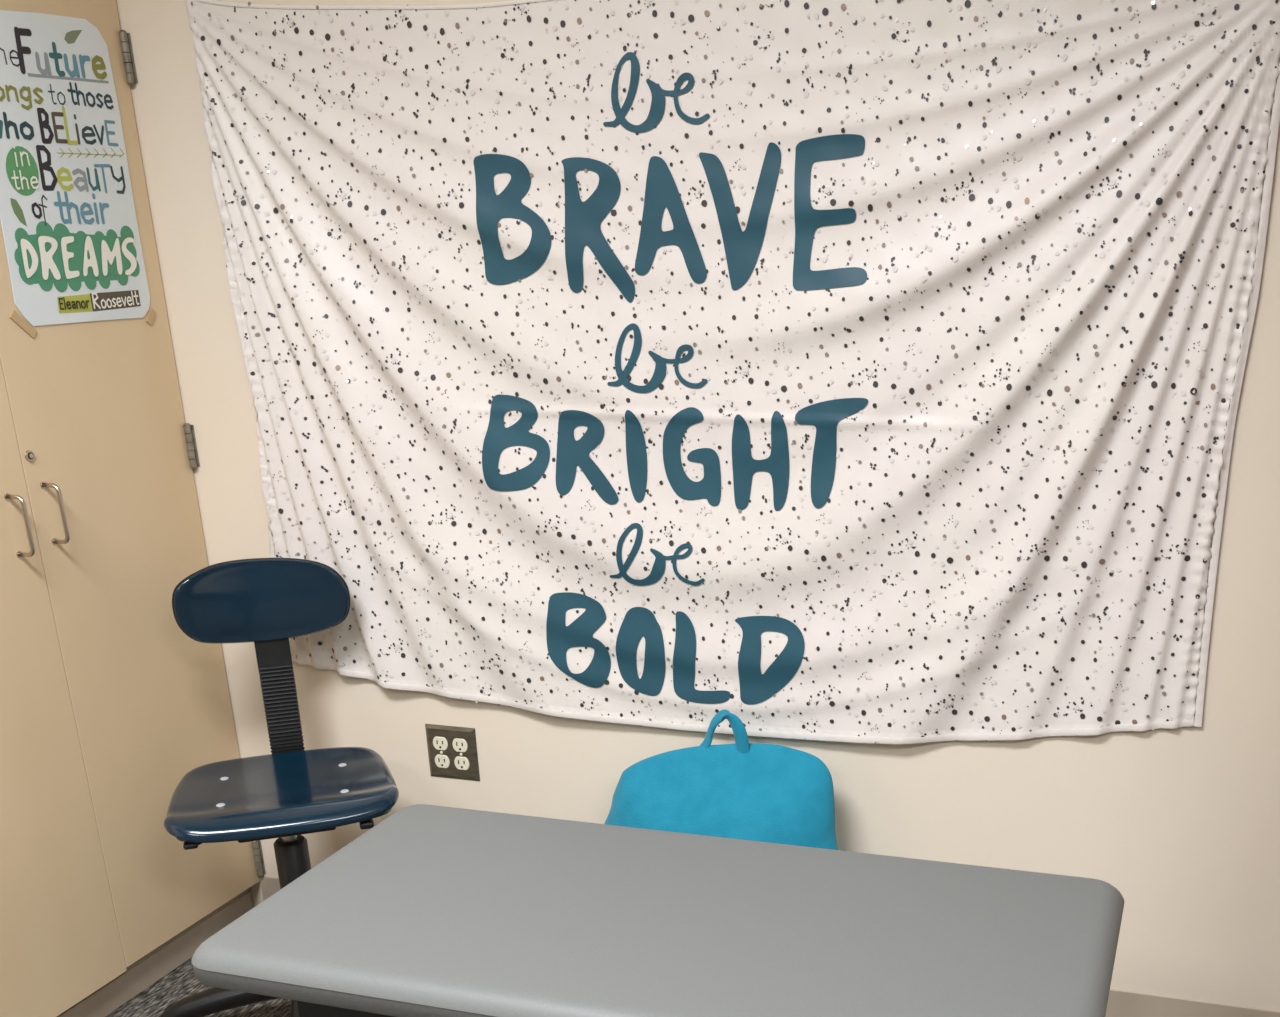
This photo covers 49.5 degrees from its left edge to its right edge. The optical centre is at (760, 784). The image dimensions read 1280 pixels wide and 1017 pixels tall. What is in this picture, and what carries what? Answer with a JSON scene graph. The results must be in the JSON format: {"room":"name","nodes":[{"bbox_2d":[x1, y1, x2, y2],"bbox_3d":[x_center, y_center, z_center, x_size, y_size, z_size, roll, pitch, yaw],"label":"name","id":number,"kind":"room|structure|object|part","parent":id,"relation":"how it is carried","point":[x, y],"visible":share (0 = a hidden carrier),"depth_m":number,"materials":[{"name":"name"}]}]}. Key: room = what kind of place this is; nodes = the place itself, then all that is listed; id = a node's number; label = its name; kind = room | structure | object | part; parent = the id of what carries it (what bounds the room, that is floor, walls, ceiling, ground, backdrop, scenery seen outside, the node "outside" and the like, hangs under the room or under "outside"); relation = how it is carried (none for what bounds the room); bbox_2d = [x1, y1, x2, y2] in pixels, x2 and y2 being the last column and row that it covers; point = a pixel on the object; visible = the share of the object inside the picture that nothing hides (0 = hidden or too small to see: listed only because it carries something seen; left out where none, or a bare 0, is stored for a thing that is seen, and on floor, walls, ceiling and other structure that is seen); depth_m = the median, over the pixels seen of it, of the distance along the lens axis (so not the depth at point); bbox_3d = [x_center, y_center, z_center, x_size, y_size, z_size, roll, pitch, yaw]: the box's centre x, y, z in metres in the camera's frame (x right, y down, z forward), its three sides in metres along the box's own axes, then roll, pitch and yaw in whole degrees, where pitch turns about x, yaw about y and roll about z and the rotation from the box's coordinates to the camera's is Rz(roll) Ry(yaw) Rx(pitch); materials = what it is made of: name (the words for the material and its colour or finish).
{"room":"classroom","nodes":[
{"label":"classroom","id":0,"kind":"room"},
{"bbox_2d":[105,958,290,1016],"bbox_3d":[-0.139,1.424,0.321,5.250,0.100,5.400,6,22,17],"label":"floor","id":1,"kind":"structure","parent":0,"point":[180,983],"depth_m":2.79,"materials":[{"name":"carpet"}]},
{"bbox_2d":[0,0,265,1016],"bbox_3d":[-1.571,-0.640,2.414,0.656,2.300,0.930,6,22,17],"label":"storage cabinet","id":2,"kind":"object","parent":1,"relation":"on","point":[107,704],"visible":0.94,"depth_m":2.59,"materials":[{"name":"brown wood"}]},
{"bbox_3d":[-1.276,-0.447,2.379,0.037,0.108,0.008,6,22,17],"label":"handle","id":3,"kind":"part","parent":2,"relation":"part of","materials":[{"name":"silver metal"}]},
{"bbox_3d":[-1.251,-0.482,2.450,0.037,0.108,0.008,6,22,17],"label":"handle","id":4,"kind":"part","parent":2,"relation":"part of","materials":[{"name":"silver metal"}]},
{"bbox_3d":[-1.367,-0.570,2.136,0.019,2.197,0.492,6,22,17],"label":"door","id":5,"kind":"part","parent":2,"relation":"part of","materials":[{"name":"brown wood"}]},
{"bbox_2d":[0,10,155,337],"bbox_3d":[-1.223,-1.060,2.406,0.004,0.520,0.365,6,22,17],"label":"poster","id":6,"kind":"object","parent":2,"relation":"attached to","point":[68,218],"visible":1,"depth_m":2.41,"materials":[{"name":"white paper"}]},
{"bbox_2d":[10,198,26,225],"bbox_3d":[-1.255,-0.968,2.332,0.001,0.045,0.025,6,22,17],"label":"print","id":7,"kind":"object","parent":6,"relation":"attached to","point":[16,207],"depth_m":2.33},
{"bbox_2d":[6,146,38,195],"bbox_3d":[-1.248,-1.038,2.331,0.001,0.077,0.070,6,22,17],"label":"print","id":8,"kind":"object","parent":6,"relation":"attached to","point":[27,171],"depth_m":2.33},
{"bbox_2d":[64,30,81,43],"bbox_3d":[-1.199,-1.306,2.406,0.001,0.026,0.047,6,22,17],"label":"print","id":9,"kind":"object","parent":6,"relation":"attached to","point":[70,37],"depth_m":2.40},
{"bbox_2d":[14,221,139,291],"bbox_3d":[-1.217,-0.943,2.463,0.001,0.116,0.295,6,22,17],"label":"print","id":10,"kind":"object","parent":6,"relation":"attached to","point":[50,256],"depth_m":2.46,"materials":[{"name":"green paper"}]},
{"bbox_2d":[57,148,123,157],"bbox_3d":[-1.198,-1.131,2.467,0.001,0.024,0.165,6,22,17],"label":"print","id":11,"kind":"object","parent":6,"relation":"attached to","point":[61,152],"depth_m":2.46,"materials":[{"name":"beige"}]},
{"bbox_2d":[160,558,398,1016],"bbox_3d":[-0.895,0.043,2.599,0.492,0.868,0.497,12,25,31],"label":"swivel chair","id":12,"kind":"object","parent":1,"relation":"on","point":[290,792],"visible":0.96,"depth_m":2.62,"materials":[{"name":"blue plastic"}]},
{"bbox_3d":[-0.971,0.090,2.449,0.029,0.012,0.126,12,24,30],"label":"lever","id":13,"kind":"part","parent":12,"relation":"part of","materials":[{"name":"black plastic"}]},
{"bbox_3d":[-1.023,0.407,2.650,0.256,0.090,0.068,-6,22,-13],"label":"leg","id":14,"kind":"part","parent":12,"relation":"part of","materials":[{"name":"black metal"}]},
{"bbox_3d":[-0.956,-0.351,2.645,0.317,0.159,0.038,-8,22,-17],"label":"backrest","id":15,"kind":"part","parent":12,"relation":"part of","materials":[{"name":"blue plastic"}]},
{"bbox_3d":[-0.888,0.012,2.567,0.401,0.040,0.346,-8,22,-17],"label":"seat","id":16,"kind":"part","parent":12,"relation":"part of","materials":[{"name":"blue plastic"}]},
{"bbox_3d":[-0.890,0.040,2.580,0.170,0.024,0.260,-8,22,-17],"label":"tilt plate","id":17,"kind":"part","parent":12,"relation":"part of","materials":[{"name":"black plastic"}]},
{"bbox_3d":[-0.835,0.443,2.545,0.068,0.090,0.256,-6,22,-13],"label":"leg","id":18,"kind":"part","parent":12,"relation":"part of","materials":[{"name":"black metal"}]},
{"bbox_3d":[-0.745,0.060,2.523,0.116,0.014,0.033,17,28,39],"label":"lever","id":19,"kind":"part","parent":12,"relation":"part of","materials":[{"name":"black plastic"}]},
{"bbox_2d":[191,804,1123,1016],"bbox_3d":[-0.092,0.474,1.645,0.944,0.720,0.458,6,22,17],"label":"table","id":20,"kind":"object","parent":1,"relation":"on","point":[432,910],"visible":1,"depth_m":1.47,"materials":[{"name":"grey plastic"}]},
{"bbox_2d":[604,709,837,849],"bbox_3d":[-0.139,0.205,2.486,0.672,0.611,0.401,6,22,17],"label":"backpack","id":21,"kind":"object","parent":1,"relation":"on","point":[744,790],"visible":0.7,"depth_m":2.52,"materials":[{"name":"blue fabric"}]},
{"bbox_2d":[116,0,1279,1010],"bbox_3d":[0.645,-0.826,2.159,5.250,2.750,0.100,6,22,17],"label":"wall","id":22,"kind":"structure","parent":0,"point":[1183,822],"depth_m":2.52,"materials":[{"name":"paint"}]},
{"bbox_2d":[425,724,479,780],"bbox_3d":[-0.636,-0.066,2.836,0.115,0.115,0.009,6,22,17],"label":"wall outlet","id":23,"kind":"object","parent":22,"relation":"attached to","point":[452,750],"visible":1,"depth_m":2.83,"materials":[{"name":"brown metal"}]},
{"bbox_2d":[433,736,447,749],"bbox_3d":[-0.659,-0.085,2.834,0.034,0.029,0.003,6,22,17],"label":"receptacle","id":24,"kind":"object","parent":23,"relation":"attached to","point":[439,742],"depth_m":2.83,"materials":[{"name":"white plastic"}]},
{"bbox_2d":[435,754,449,767],"bbox_3d":[-0.658,-0.049,2.848,0.034,0.029,0.003,6,22,17],"label":"receptacle","id":25,"kind":"object","parent":23,"relation":"attached to","point":[441,760],"depth_m":2.85,"materials":[{"name":"white plastic"}]},
{"bbox_2d":[452,738,467,751],"bbox_3d":[-0.616,-0.081,2.820,0.034,0.029,0.003,6,22,17],"label":"receptacle","id":26,"kind":"object","parent":23,"relation":"attached to","point":[458,744],"depth_m":2.82,"materials":[{"name":"white plastic"}]},
{"bbox_2d":[454,756,469,769],"bbox_3d":[-0.615,-0.044,2.834,0.034,0.029,0.003,6,22,17],"label":"receptacle","id":27,"kind":"object","parent":23,"relation":"attached to","point":[460,762],"depth_m":2.83,"materials":[{"name":"white plastic"}]},
{"bbox_2d":[185,0,1279,744],"bbox_3d":[-0.135,-0.704,2.393,1.880,1.298,0.037,6,22,17],"label":"fabric banner","id":28,"kind":"object","parent":22,"relation":"attached to","point":[854,371],"visible":0.98,"depth_m":2.35,"materials":[{"name":"fabric"}]},
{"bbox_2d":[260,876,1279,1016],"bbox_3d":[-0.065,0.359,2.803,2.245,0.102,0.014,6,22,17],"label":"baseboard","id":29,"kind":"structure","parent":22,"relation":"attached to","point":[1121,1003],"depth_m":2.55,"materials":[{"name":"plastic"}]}
]}

